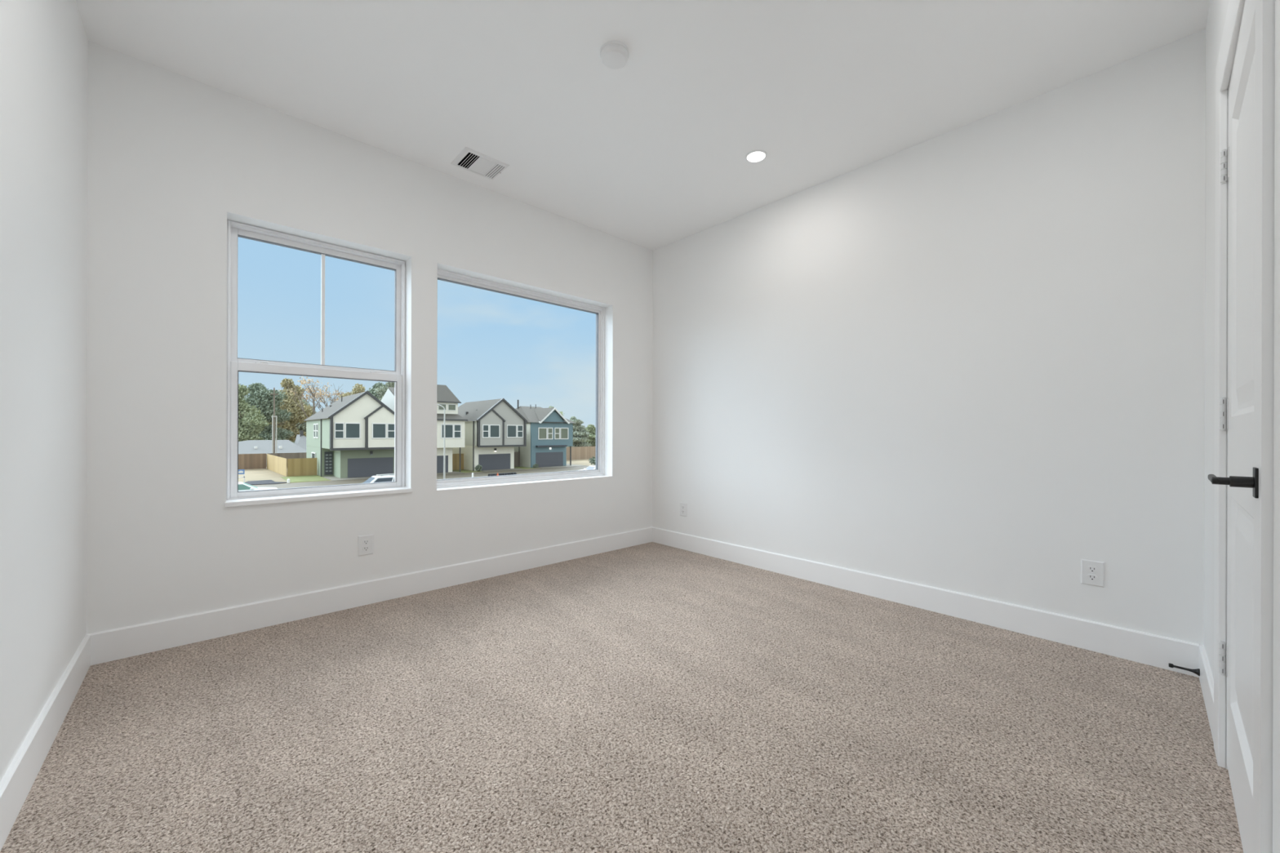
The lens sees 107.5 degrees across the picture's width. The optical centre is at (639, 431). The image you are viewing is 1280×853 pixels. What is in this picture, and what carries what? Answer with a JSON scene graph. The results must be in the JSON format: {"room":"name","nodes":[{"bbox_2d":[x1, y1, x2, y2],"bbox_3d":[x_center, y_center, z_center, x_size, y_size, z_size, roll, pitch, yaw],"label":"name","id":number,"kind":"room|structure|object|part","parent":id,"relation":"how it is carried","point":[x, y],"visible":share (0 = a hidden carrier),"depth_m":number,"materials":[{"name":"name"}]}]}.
{"room":"empty bedroom","nodes":[
{"label":"empty bedroom","id":0,"kind":"room"},
{"bbox_2d":[0,0,88,782],"bbox_3d":[-1.162,-0.343,0.587,0.150,2.743,4.274,0,0,-43],"label":"wall","id":1,"kind":"structure","parent":0,"point":[44,43],"depth_m":1.48,"materials":[{"name":"paint"}]},
{"bbox_2d":[0,634,90,851],"bbox_3d":[-1.286,0.959,0.837,0.014,0.138,3.315,0,0,-43],"label":"baseboard","id":2,"kind":"structure","parent":1,"relation":"attached to","point":[19,779],"depth_m":1.42,"materials":[{"name":"paint"}]},
{"bbox_2d":[86,40,653,634],"bbox_3d":[-1.221,-0.343,3.312,3.474,2.743,0.200,0,0,-43],"label":"wall","id":3,"kind":"structure","parent":0,"point":[172,157],"depth_m":2.43,"materials":[{"name":"paint"}]},
{"bbox_2d":[224,219,412,506],"bbox_3d":[-1.828,-0.366,2.732,0.887,1.491,0.209,0,0,-43],"label":"window","id":4,"kind":"structure","parent":3,"relation":"in","point":[234,498],"depth_m":2.67,"materials":[{"name":"white plastic"}]},
{"bbox_3d":[-1.880,-0.727,2.789,0.839,0.724,0.028,0,0,-43],"label":"sash","id":5,"kind":"part","parent":4,"relation":"part of","materials":[{"name":"white plastic"}]},
{"bbox_3d":[-1.860,-0.011,2.766,0.837,0.720,0.030,0,0,-43],"label":"sash","id":6,"kind":"part","parent":4,"relation":"part of","materials":[{"name":"white plastic"}]},
{"bbox_2d":[358,533,373,555],"bbox_3d":[-1.631,0.674,2.791,0.081,0.118,0.009,0,0,-43],"label":"power outlet","id":7,"kind":"object","parent":3,"relation":"attached to","point":[366,543],"visible":1,"depth_m":2.79,"materials":[{"name":"white plastic"}]},
{"bbox_2d":[362,546,368,551],"bbox_3d":[-1.629,0.694,2.789,0.034,0.028,0.003,0,0,-43],"label":"receptacle","id":8,"kind":"object","parent":7,"relation":"attached to","point":[364,548],"depth_m":2.79,"materials":[{"name":"white plastic"}]},
{"bbox_2d":[362,539,368,544],"bbox_3d":[-1.629,0.655,2.789,0.034,0.028,0.003,0,0,-43],"label":"receptacle","id":9,"kind":"object","parent":7,"relation":"attached to","point":[364,541],"depth_m":2.79,"materials":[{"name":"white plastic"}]},
{"bbox_2d":[85,526,653,665],"bbox_3d":[-1.152,0.960,3.234,3.474,0.138,0.014,0,0,-43],"label":"baseboard","id":10,"kind":"structure","parent":3,"relation":"attached to","point":[107,646],"depth_m":2.63,"materials":[{"name":"paint"}]},
{"bbox_2d":[436,268,604,488],"bbox_3d":[-0.888,-0.361,3.692,1.490,1.491,0.081,0,0,-43],"label":"window","id":11,"kind":"structure","parent":3,"relation":"in","point":[442,275],"depth_m":3.83,"materials":[{"name":"white plastic"}]},
{"bbox_2d":[0,542,1243,852],"bbox_3d":[0.162,1.092,1.820,3.774,0.120,4.274,0,0,-43],"label":"floor","id":12,"kind":"structure","parent":0,"point":[651,697],"depth_m":1.61,"materials":[{"name":"carpet"}]},
{"bbox_2d":[75,0,1209,250],"bbox_3d":[0.170,-1.771,1.820,3.774,0.120,4.274,0,0,-43],"label":"ceiling","id":13,"kind":"structure","parent":0,"point":[650,152],"depth_m":2.23,"materials":[{"name":"paint"}]},
{"bbox_2d":[450,146,509,180],"bbox_3d":[-1.023,-1.711,3.003,0.287,0.007,0.243,0,0,-43],"label":"ceiling vent","id":14,"kind":"object","parent":13,"relation":"in","point":[468,159],"visible":1,"depth_m":2.99,"materials":[{"name":"white plastic"}]},
{"bbox_3d":[-1.018,-1.710,3.017,0.109,0.002,0.183,0,0,-43],"label":"plate","id":15,"kind":"part","parent":14,"relation":"part of","materials":[{"name":"white plastic"}]},
{"bbox_3d":[-0.957,-1.713,3.076,0.060,0.001,0.187,0,0,-43],"label":"damper blade","id":16,"kind":"part","parent":14,"relation":"part of","materials":[{"name":"white metal"}]},
{"bbox_2d":[600,40,629,69],"bbox_3d":[-0.115,-1.692,2.116,0.132,0.038,0.132,0,0,-43],"label":"smoke detector","id":17,"kind":"object","parent":13,"relation":"attached to","point":[615,55],"visible":1,"depth_m":2.09,"materials":[{"name":"white plastic"}]},
{"bbox_3d":[-0.115,-1.706,2.116,0.132,0.011,0.132,0,0,-43],"label":"plate","id":18,"kind":"part","parent":17,"relation":"part of","materials":[{"name":"white plastic"}]},
{"bbox_2d":[745,149,767,162],"bbox_3d":[0.719,-1.706,2.905,0.132,0.006,0.132,0,0,-43],"label":"recessed light","id":19,"kind":"object","parent":13,"relation":"in","point":[758,155],"visible":1,"depth_m":2.90,"materials":[{"name":"white plastic"}]},
{"bbox_2d":[652,28,1205,644],"bbox_3d":[1.493,-0.335,3.054,0.150,2.743,4.274,0,0,-43],"label":"wall","id":20,"kind":"structure","parent":0,"point":[969,359],"depth_m":2.56,"materials":[{"name":"paint"}]},
{"bbox_2d":[680,502,687,516],"bbox_3d":[0.382,0.683,4.130,0.009,0.118,0.081,0,0,-43],"label":"power outlet","id":21,"kind":"object","parent":20,"relation":"attached to","point":[683,506],"visible":1,"depth_m":4.12,"materials":[{"name":"white plastic"}]},
{"bbox_2d":[652,527,1199,677],"bbox_3d":[1.244,0.966,3.197,0.014,0.138,3.303,0,0,-43],"label":"baseboard","id":22,"kind":"structure","parent":20,"relation":"attached to","point":[1149,649],"depth_m":2.56,"materials":[{"name":"paint"}]},
{"bbox_2d":[1168,662,1199,675],"bbox_3d":[2.308,1.004,1.989,0.029,0.029,0.086,0,0,-43],"label":"door stop","id":23,"kind":"object","parent":22,"relation":"attached to","point":[1197,671],"visible":1,"depth_m":1.98,"materials":[{"name":"black metal"}]},
{"bbox_3d":[2.305,1.004,1.992,0.012,0.012,0.055,0,0,-43],"label":"rod","id":24,"kind":"part","parent":23,"relation":"part of","materials":[{"name":"black metal"}]},
{"bbox_2d":[1080,559,1104,587],"bbox_3d":[2.150,0.671,2.228,0.009,0.118,0.081,0,0,-43],"label":"power outlet","id":25,"kind":"object","parent":20,"relation":"attached to","point":[1092,572],"visible":1,"depth_m":2.22,"materials":[{"name":"white plastic"}]},
{"bbox_2d":[1087,573,1097,581],"bbox_3d":[2.147,0.691,2.226,0.003,0.028,0.034,0,0,-43],"label":"receptacle","id":26,"kind":"object","parent":25,"relation":"attached to","point":[1091,577],"depth_m":2.23,"materials":[{"name":"white plastic"}]},
{"bbox_2d":[1087,565,1097,572],"bbox_3d":[2.147,0.651,2.226,0.003,0.028,0.034,0,0,-43],"label":"receptacle","id":27,"kind":"object","parent":25,"relation":"attached to","point":[1090,568],"depth_m":2.23,"materials":[{"name":"white plastic"}]},
{"bbox_2d":[1204,0,1279,852],"bbox_3d":[1.156,-0.336,0.755,3.474,2.743,0.120,0,0,-43],"label":"wall","id":28,"kind":"structure","parent":0,"point":[1217,11],"depth_m":1.74,"materials":[{"name":"paint"}]},
{"bbox_2d":[1199,644,1213,742],"bbox_3d":[1.111,0.966,0.809,3.460,0.138,0.014,0,0,-43],"label":"baseboard","id":29,"kind":"structure","parent":28,"relation":"attached to","point":[1206,677],"depth_m":1.75,"materials":[{"name":"paint"}]},
{"bbox_2d":[1213,0,1244,768],"bbox_3d":[1.569,-0.080,1.233,0.895,2.232,0.016,0,0,-43],"label":"trim","id":30,"kind":"structure","parent":28,"relation":"attached to","point":[1225,60],"depth_m":1.45,"materials":[{"name":"paint"}]},
{"bbox_2d":[1208,0,1275,852],"bbox_3d":[1.516,-0.018,1.200,0.767,2.069,0.096,0,0,-42],"label":"door","id":31,"kind":"structure","parent":28,"relation":"in","point":[1247,164],"depth_m":1.07,"materials":[{"name":"paint"}]},
{"bbox_3d":[1.289,0.106,1.054,0.135,0.014,0.011,0,0,-42],"label":"lever","id":32,"kind":"part","parent":31,"relation":"part of","materials":[{"name":"black metal"}]},
{"bbox_3d":[1.532,0.489,1.176,0.530,0.605,0.033,0,0,-42],"label":"panel","id":33,"kind":"part","parent":31,"relation":"part of","materials":[{"name":"paint"}]},
{"bbox_3d":[1.535,-0.479,1.176,0.530,0.870,0.033,0,0,-42],"label":"panel","id":34,"kind":"part","parent":31,"relation":"part of","materials":[{"name":"paint"}]},
{"bbox_3d":[1.282,0.105,0.976,0.038,0.062,0.004,0,0,-42],"label":"handle","id":35,"kind":"part","parent":31,"relation":"part of","materials":[{"name":"black metal"}]},
{"bbox_2d":[1226,0,1275,852],"bbox_3d":[1.567,-0.017,1.139,0.793,2.106,0.120,0,0,-43],"label":"trim","id":36,"kind":"structure","parent":28,"relation":"attached to","point":[1275,0],"depth_m":0.92,"materials":[{"name":"paint"}]},
{"label":"outside","id":37,"kind":"structure","parent":0,"visible":0},
{"bbox_2d":[323,475,370,480],"bbox_3d":[-31.739,5.277,53.772,6.900,0.330,5.700,0,0,-43],"label":"driveway","id":38,"kind":"structure","parent":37,"point":[330,477],"depth_m":51.35,"materials":[{"name":"concrete"}]},
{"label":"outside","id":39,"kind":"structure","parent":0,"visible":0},
{"bbox_2d":[436,471,464,475],"bbox_3d":[-26.356,5.292,58.776,6.400,0.330,5.700,0,0,-43],"label":"driveway","id":40,"kind":"structure","parent":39,"point":[452,472],"depth_m":58.57,"materials":[{"name":"concrete"}]},
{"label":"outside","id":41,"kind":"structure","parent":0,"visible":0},
{"bbox_2d":[480,467,521,471],"bbox_3d":[-19.910,5.311,64.767,5.800,0.330,5.700,0,0,-43],"label":"driveway","id":42,"kind":"structure","parent":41,"point":[514,468],"depth_m":63.77,"materials":[{"name":"concrete"}]},
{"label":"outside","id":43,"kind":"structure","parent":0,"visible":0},
{"bbox_2d":[537,463,587,468],"bbox_3d":[-12.842,5.331,71.337,7.900,0.330,5.700,0,0,-43],"label":"driveway","id":44,"kind":"structure","parent":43,"point":[567,464],"depth_m":70.10,"materials":[{"name":"concrete"}]},
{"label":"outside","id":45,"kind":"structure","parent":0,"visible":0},
{"bbox_2d":[238,458,595,485],"bbox_3d":[-80.750,5.213,137.713,250.000,0.380,288.000,0,0,-43],"label":"ground","id":46,"kind":"structure","parent":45,"point":[259,474],"depth_m":56.22,"materials":[{"name":"beige concrete"}]},
{"bbox_2d":[238,453,266,469],"bbox_3d":[-57.215,4.020,59.996,14.750,2.100,0.150,0,0,-43],"label":"fence","id":47,"kind":"object","parent":46,"relation":"on","point":[246,461],"visible":0.15,"depth_m":63.91,"materials":[{"name":"brown wood"}]},
{"bbox_3d":[-54.467,4.028,62.474,2.450,2.100,0.040,0,0,-43],"label":"picket panel","id":48,"kind":"part","parent":47,"relation":"part of","materials":[{"name":"brown wood"}]},
{"bbox_2d":[238,383,269,441],"bbox_3d":[-72.453,-1.681,84.147,9.594,14.220,10.549,0,0,-43],"label":"tree","id":49,"kind":"object","parent":46,"relation":"on","point":[250,424],"visible":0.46,"depth_m":84.44,"materials":[{"name":"green plant"}]},
{"bbox_2d":[241,382,295,443],"bbox_3d":[-76.808,-2.231,95.065,12.478,15.656,10.720,0,0,-43],"label":"tree","id":50,"kind":"object","parent":46,"relation":"on","point":[259,397],"visible":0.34,"depth_m":94.56,"materials":[{"name":"green plant"}]},
{"bbox_2d":[238,430,306,465],"bbox_3d":[-62.354,2.405,74.526,22.100,5.300,14.800,0,0,-43],"label":"bungalow","id":51,"kind":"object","parent":46,"relation":"on","point":[249,446],"visible":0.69,"depth_m":73.75,"materials":[{"name":"beige"}]},
{"bbox_2d":[270,387,278,453],"bbox_3d":[-52.239,-0.616,66.958,0.900,11.400,0.480,0,0,-43],"label":"utility pole","id":52,"kind":"object","parent":46,"relation":"on","point":[273,416],"visible":0.73,"depth_m":66.96,"materials":[{"name":"brown wood"}]},
{"bbox_2d":[266,453,287,476],"bbox_3d":[-45.983,4.077,59.235,0.608,2.050,15.803,0,0,-43],"label":"fence","id":53,"kind":"object","parent":46,"relation":"on","point":[277,464],"visible":1,"depth_m":58.40,"materials":[{"name":"brown wood"}]},
{"bbox_3d":[-50.608,4.064,63.861,0.040,2.050,2.627,0,0,-45],"label":"picket panel","id":54,"kind":"part","parent":53,"relation":"part of","materials":[{"name":"brown wood"}]},
{"bbox_3d":[-48.753,4.069,62.000,0.040,2.050,2.627,0,0,-45],"label":"picket panel","id":55,"kind":"part","parent":53,"relation":"part of","materials":[{"name":"brown wood"}]},
{"bbox_3d":[-46.899,4.074,60.140,0.040,2.050,2.627,0,0,-45],"label":"picket panel","id":56,"kind":"part","parent":53,"relation":"part of","materials":[{"name":"brown wood"}]},
{"bbox_3d":[-45.045,4.079,58.280,0.040,2.050,2.627,0,0,-45],"label":"picket panel","id":57,"kind":"part","parent":53,"relation":"part of","materials":[{"name":"brown wood"}]},
{"bbox_3d":[-43.190,4.085,56.420,0.040,2.050,2.627,0,0,-45],"label":"picket panel","id":58,"kind":"part","parent":53,"relation":"part of","materials":[{"name":"brown wood"}]},
{"bbox_3d":[-41.336,4.090,54.559,0.040,2.050,2.627,0,0,-45],"label":"picket panel","id":59,"kind":"part","parent":53,"relation":"part of","materials":[{"name":"brown wood"}]},
{"bbox_2d":[266,452,306,467],"bbox_3d":[-49.257,4.042,67.665,7.250,2.100,0.150,0,0,-43],"label":"fence","id":60,"kind":"object","parent":46,"relation":"on","point":[302,455],"visible":0.25,"depth_m":66.96,"materials":[{"name":"brown wood"}]},
{"bbox_3d":[-50.959,4.037,66.008,2.400,2.100,0.040,0,0,-43],"label":"picket panel","id":61,"kind":"part","parent":60,"relation":"part of","materials":[{"name":"brown wood"}]},
{"bbox_3d":[-49.202,4.043,67.642,2.400,2.100,0.040,0,0,-43],"label":"picket panel","id":62,"kind":"part","parent":60,"relation":"part of","materials":[{"name":"brown wood"}]},
{"bbox_2d":[268,377,313,443],"bbox_3d":[-80.419,-3.174,107.167,10.064,18.572,8.818,0,0,-43],"label":"tree","id":63,"kind":"object","parent":46,"relation":"on","point":[290,404],"visible":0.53,"depth_m":106.53,"materials":[{"name":"green plant"}]},
{"bbox_2d":[287,457,316,476],"bbox_3d":[-39.332,4.096,54.637,2.810,2.050,0.150,0,0,-43],"label":"fence","id":64,"kind":"object","parent":46,"relation":"on","point":[303,466],"visible":0.91,"depth_m":54.57,"materials":[{"name":"brown wood"}]},
{"bbox_3d":[-39.782,4.094,54.144,1.380,2.050,0.040,0,0,-43],"label":"picket panel","id":65,"kind":"part","parent":64,"relation":"part of","materials":[{"name":"brown wood"}]},
{"bbox_3d":[-38.771,4.097,55.084,1.380,2.050,0.040,0,0,-43],"label":"picket panel","id":66,"kind":"part","parent":64,"relation":"part of","materials":[{"name":"brown wood"}]},
{"bbox_2d":[294,399,315,431],"bbox_3d":[-86.404,-1.452,119.012,13.484,14.161,12.489,0,0,-43],"label":"tree","id":67,"kind":"object","parent":46,"relation":"on","point":[302,426],"visible":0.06,"depth_m":117.60,"materials":[{"name":"green plant"}]},
{"bbox_2d":[284,376,343,417],"bbox_3d":[-65.597,-2.899,94.809,10.190,15.890,12.183,0,0,-43],"label":"tree","id":68,"kind":"object","parent":46,"relation":"on","point":[313,390],"visible":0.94,"depth_m":93.62,"materials":[{"name":"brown plant"}]},
{"bbox_2d":[300,386,348,410],"bbox_3d":[-68.964,-2.477,104.248,11.250,15.026,10.451,0,0,-43],"label":"tree","id":69,"kind":"object","parent":46,"relation":"on","point":[318,389],"visible":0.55,"depth_m":102.87,"materials":[{"name":"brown plant"}]},
{"bbox_2d":[304,391,394,478],"bbox_3d":[-35.962,0.260,58.198,7.460,9.740,16.648,0,0,-43],"label":"house","id":70,"kind":"structure","parent":46,"relation":"on","point":[353,436],"depth_m":52.88,"materials":[{"name":"green"}]},
{"bbox_3d":[-35.882,3.605,54.026,0.790,2.650,0.080,0,0,-43],"label":"door","id":71,"kind":"part","parent":70,"relation":"part of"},
{"bbox_3d":[-32.416,-0.130,50.551,0.720,1.540,0.025,0,0,-43],"label":"pane","id":72,"kind":"part","parent":70,"relation":"part of","materials":[{"name":"grey glass"}]},
{"bbox_3d":[-31.494,-0.127,51.409,1.280,1.540,0.025,0,0,-43],"label":"pane","id":73,"kind":"part","parent":70,"relation":"part of","materials":[{"name":"grey glass"}]},
{"bbox_3d":[-30.821,4.045,53.742,4.660,2.140,0.050,0,0,-43],"label":"garage door","id":74,"kind":"part","parent":70,"relation":"part of","materials":[{"name":"metal"}]},
{"bbox_3d":[-29.489,-0.122,53.027,1.260,1.540,0.025,0,0,-43],"label":"pane","id":75,"kind":"part","parent":70,"relation":"part of","materials":[{"name":"grey glass"}]},
{"bbox_3d":[-28.577,-0.119,53.875,0.690,1.540,0.025,0,0,-43],"label":"pane","id":76,"kind":"part","parent":70,"relation":"part of","materials":[{"name":"grey glass"}]},
{"bbox_2d":[338,383,365,399],"bbox_3d":[-52.438,-1.772,87.658,9.302,14.623,8.340,0,0,-43],"label":"tree","id":77,"kind":"object","parent":46,"relation":"on","point":[360,388],"visible":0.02,"depth_m":87.05,"materials":[{"name":"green plant"}]},
{"bbox_2d":[367,382,386,398],"bbox_3d":[-72.376,-3.996,127.150,10.568,19.365,11.618,0,0,-43],"label":"tree","id":78,"kind":"object","parent":46,"relation":"on","point":[379,384],"visible":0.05,"depth_m":126.47,"materials":[{"name":"green plant"}]},
{"bbox_2d":[373,382,394,400],"bbox_3d":[-59.948,-3.427,113.574,9.849,19.253,9.230,0,0,-43],"label":"tree","id":79,"kind":"object","parent":46,"relation":"on","point":[381,391],"visible":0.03,"depth_m":112.27,"materials":[{"name":"green plant"}]},
{"bbox_2d":[381,384,467,472],"bbox_3d":[-29.809,-0.578,62.950,7.240,11.450,15.260,0,0,-43],"label":"house","id":80,"kind":"structure","parent":46,"relation":"on","point":[455,423],"depth_m":59.54,"materials":[{"name":"beige"}]},
{"bbox_3d":[-25.156,-3.159,59.641,0.900,0.680,0.025,0,0,-43],"label":"pane","id":81,"kind":"part","parent":80,"relation":"part of","materials":[{"name":"grey glass"}]},
{"bbox_3d":[-26.159,4.058,58.076,4.730,2.140,0.050,0,0,-43],"label":"garage door","id":82,"kind":"part","parent":80,"relation":"part of","materials":[{"name":"metal"}]},
{"bbox_3d":[-24.003,-0.086,58.399,1.310,1.560,0.025,0,0,-43],"label":"pane","id":83,"kind":"part","parent":80,"relation":"part of","materials":[{"name":"grey glass"}]},
{"bbox_3d":[-24.262,-3.157,60.471,0.900,0.680,0.025,0,0,-43],"label":"pane","id":84,"kind":"part","parent":80,"relation":"part of","materials":[{"name":"grey glass"}]},
{"bbox_3d":[-23.077,-0.084,59.260,0.760,1.560,0.025,0,0,-43],"label":"pane","id":85,"kind":"part","parent":80,"relation":"part of","materials":[{"name":"grey glass"}]},
{"bbox_2d":[452,453,463,470],"bbox_3d":[-24.762,4.062,63.675,1.600,2.200,0.150,0,0,-43],"label":"fence","id":86,"kind":"object","parent":46,"relation":"on","point":[455,457],"visible":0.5,"depth_m":63.60,"materials":[{"name":"brown wood"}]},
{"bbox_2d":[452,398,527,471],"bbox_3d":[-24.045,0.294,69.275,7.460,9.740,16.648,0,0,-43],"label":"house","id":87,"kind":"structure","parent":46,"relation":"on","point":[493,428],"depth_m":63.58,"materials":[{"name":"beige"}]},
{"bbox_3d":[-20.271,-0.096,61.595,0.690,1.540,0.025,0,0,-43],"label":"pane","id":88,"kind":"part","parent":87,"relation":"part of","materials":[{"name":"grey glass"}]},
{"bbox_3d":[-19.805,4.076,63.982,4.600,2.140,0.050,0,0,-43],"label":"garage door","id":89,"kind":"part","parent":87,"relation":"part of","materials":[{"name":"metal"}]},
{"bbox_3d":[-19.359,-0.093,62.443,1.260,1.540,0.025,0,0,-43],"label":"pane","id":90,"kind":"part","parent":87,"relation":"part of","materials":[{"name":"grey glass"}]},
{"bbox_3d":[-17.599,-0.088,64.325,1.280,1.540,0.025,0,0,-43],"label":"pane","id":91,"kind":"part","parent":87,"relation":"part of","materials":[{"name":"grey glass"}]},
{"bbox_3d":[-16.676,-0.085,65.182,0.720,1.540,0.025,0,0,-43],"label":"pane","id":92,"kind":"part","parent":87,"relation":"part of","materials":[{"name":"grey glass"}]},
{"bbox_2d":[514,400,574,467],"bbox_3d":[-17.573,0.057,75.084,7.950,10.250,14.350,0,0,-43],"label":"house","id":93,"kind":"structure","parent":46,"relation":"on","point":[548,433],"depth_m":69.95,"materials":[{"name":"blue"}]},
{"bbox_3d":[-14.320,0.231,68.984,1.250,1.520,0.025,0,0,-43],"label":"pane","id":94,"kind":"part","parent":93,"relation":"part of","materials":[{"name":"glass"}]},
{"bbox_3d":[-13.461,4.094,69.878,4.700,2.140,0.050,0,0,-43],"label":"garage door","id":95,"kind":"part","parent":93,"relation":"part of","materials":[{"name":"metal"}]},
{"bbox_3d":[-13.390,0.234,69.849,0.690,1.520,0.025,0,0,-43],"label":"pane","id":96,"kind":"part","parent":93,"relation":"part of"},
{"bbox_3d":[-12.492,0.236,70.683,0.700,1.520,0.025,0,0,-43],"label":"pane","id":97,"kind":"part","parent":93,"relation":"part of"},
{"bbox_3d":[-11.559,0.239,71.551,1.250,1.520,0.025,0,0,-43],"label":"pane","id":98,"kind":"part","parent":93,"relation":"part of","materials":[{"name":"glass"}]},
{"bbox_3d":[-10.741,3.701,72.570,0.150,3.000,0.150,0,0,-43],"label":"porch post","id":99,"kind":"part","parent":93,"relation":"part of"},
{"bbox_2d":[566,416,591,447],"bbox_3d":[-18.514,0.471,137.594,9.978,10.362,8.970,0,0,-43],"label":"tree","id":100,"kind":"object","parent":46,"relation":"on","point":[580,434],"visible":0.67,"depth_m":136.32,"materials":[{"name":"green plant"}]},
{"bbox_2d":[566,446,595,460],"bbox_3d":[-6.975,4.012,93.040,0.153,2.400,32.814,0,0,44],"label":"fence","id":101,"kind":"object","parent":46,"relation":"on","point":[577,452],"visible":0.26,"depth_m":88.66,"materials":[{"name":"brown wood"}]},
{"bbox_3d":[-13.975,3.992,85.606,0.040,2.400,4.095,0,0,44],"label":"picket panel","id":102,"kind":"part","parent":101,"relation":"part of","materials":[{"name":"brown wood"}]},
{"bbox_3d":[-11.152,4.000,88.572,0.040,2.400,4.095,0,0,44],"label":"picket panel","id":103,"kind":"part","parent":101,"relation":"part of","materials":[{"name":"brown wood"}]},
{"bbox_3d":[-8.328,4.008,91.538,0.040,2.400,4.095,0,0,44],"label":"picket panel","id":104,"kind":"part","parent":101,"relation":"part of","materials":[{"name":"brown wood"}]},
{"bbox_2d":[582,424,595,446],"bbox_3d":[-16.561,1.488,157.800,9.558,8.184,9.231,0,0,-43],"label":"tree","id":105,"kind":"object","parent":46,"relation":"on","point":[591,428],"visible":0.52,"depth_m":156.10,"materials":[{"name":"green plant"}]},
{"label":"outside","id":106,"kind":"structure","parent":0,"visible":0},
{"bbox_2d":[280,475,330,483],"bbox_3d":[-36.794,5.268,51.463,3.450,0.320,7.800,0,0,-43],"label":"lawn","id":107,"kind":"structure","parent":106,"point":[310,477],"depth_m":51.15,"materials":[{"name":"green plant"}]},
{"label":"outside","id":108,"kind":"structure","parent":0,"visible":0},
{"bbox_2d":[452,469,482,472],"bbox_3d":[-23.021,5.307,61.945,2.600,0.320,4.400,0,0,-43],"label":"lawn","id":109,"kind":"structure","parent":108,"point":[461,470],"depth_m":61.19,"materials":[{"name":"green plant"}]},
{"bbox_2d":[474,464,482,471],"bbox_3d":[-21.191,4.732,61.503,0.995,0.984,1.017,0,0,-43],"label":"shrub","id":110,"kind":"object","parent":109,"relation":"on","point":[478,468],"visible":1,"depth_m":61.25,"materials":[{"name":"green plant"}]},
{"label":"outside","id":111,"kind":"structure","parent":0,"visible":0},
{"bbox_2d":[514,466,538,469],"bbox_3d":[-17.099,5.324,68.132,2.700,0.320,4.600,0,0,-43],"label":"lawn","id":112,"kind":"structure","parent":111,"point":[522,468],"depth_m":66.92,"materials":[{"name":"green plant"}]},
{"bbox_2d":[514,452,519,466],"bbox_3d":[-18.518,4.080,69.479,1.550,2.200,0.150,0,0,-43],"label":"fence","id":113,"kind":"object","parent":112,"relation":"on","point":[517,455],"visible":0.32,"depth_m":69.62,"materials":[{"name":"wood"}]},
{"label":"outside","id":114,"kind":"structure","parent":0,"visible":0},
{"bbox_2d":[244,480,287,484],"bbox_3d":[-38.231,5.114,47.464,4.000,0.060,4.900,0,0,-43],"label":"pavement","id":115,"kind":"structure","parent":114,"point":[260,482],"depth_m":46.88,"materials":[{"name":"concrete"}]},
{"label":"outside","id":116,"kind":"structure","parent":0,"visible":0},
{"bbox_2d":[253,466,588,488],"bbox_3d":[-9.625,5.355,53.849,180.000,0.300,24.300,0,0,-43],"label":"road","id":117,"kind":"structure","parent":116,"point":[578,468],"depth_m":54.60,"materials":[{"name":"grey asphalt"}]},
{"bbox_2d":[238,469,244,482],"bbox_3d":[-36.247,4.269,42.541,0.600,1.720,0.070,0,0,-43],"label":"sign","id":118,"kind":"object","parent":117,"relation":"on","point":[240,471],"visible":0.6,"depth_m":42.63,"materials":[{"name":"white"}]},
{"bbox_2d":[238,481,277,491],"bbox_3d":[-28.590,4.381,33.282,4.809,1.540,2.280,0,0,-43],"label":"car","id":119,"kind":"object","parent":117,"relation":"on","point":[242,486],"visible":0.22,"depth_m":33.10,"materials":[{"name":"white paint"}]},
{"bbox_2d":[363,473,394,483],"bbox_3d":[-20.241,4.191,36.264,4.800,1.968,2.280,0,0,-43],"label":"car","id":120,"kind":"object","parent":117,"relation":"on","point":[383,477],"visible":0.14,"depth_m":35.96,"materials":[{"name":"white paint"}]},
{"bbox_2d":[436,404,445,479],"bbox_3d":[-19.012,1.273,43.679,1.885,7.810,0.309,0,0,-43],"label":"street lamp","id":121,"kind":"object","parent":117,"relation":"on","point":[444,448],"visible":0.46,"depth_m":44.16,"materials":[{"name":"metal"}]},
{"bbox_2d":[488,472,516,475],"bbox_3d":[-16.197,5.056,55.316,3.502,0.395,0.573,0,0,-43],"label":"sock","id":122,"kind":"object","parent":117,"relation":"on","point":[504,473],"visible":0.62,"depth_m":55.13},
{"bbox_2d":[581,465,595,470],"bbox_3d":[-4.917,4.488,52.011,4.809,1.460,2.280,0,0,-43],"label":"car","id":123,"kind":"object","parent":117,"relation":"on","point":[591,467],"visible":0.12,"depth_m":51.58,"materials":[{"name":"white paint"}]},
{"bbox_2d":[588,457,595,465],"bbox_3d":[-6.854,4.442,70.749,1.961,1.542,1.915,0,0,-43],"label":"shrub","id":124,"kind":"object","parent":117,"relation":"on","point":[592,461],"visible":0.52,"depth_m":70.41,"materials":[{"name":"green plant"}]}
]}

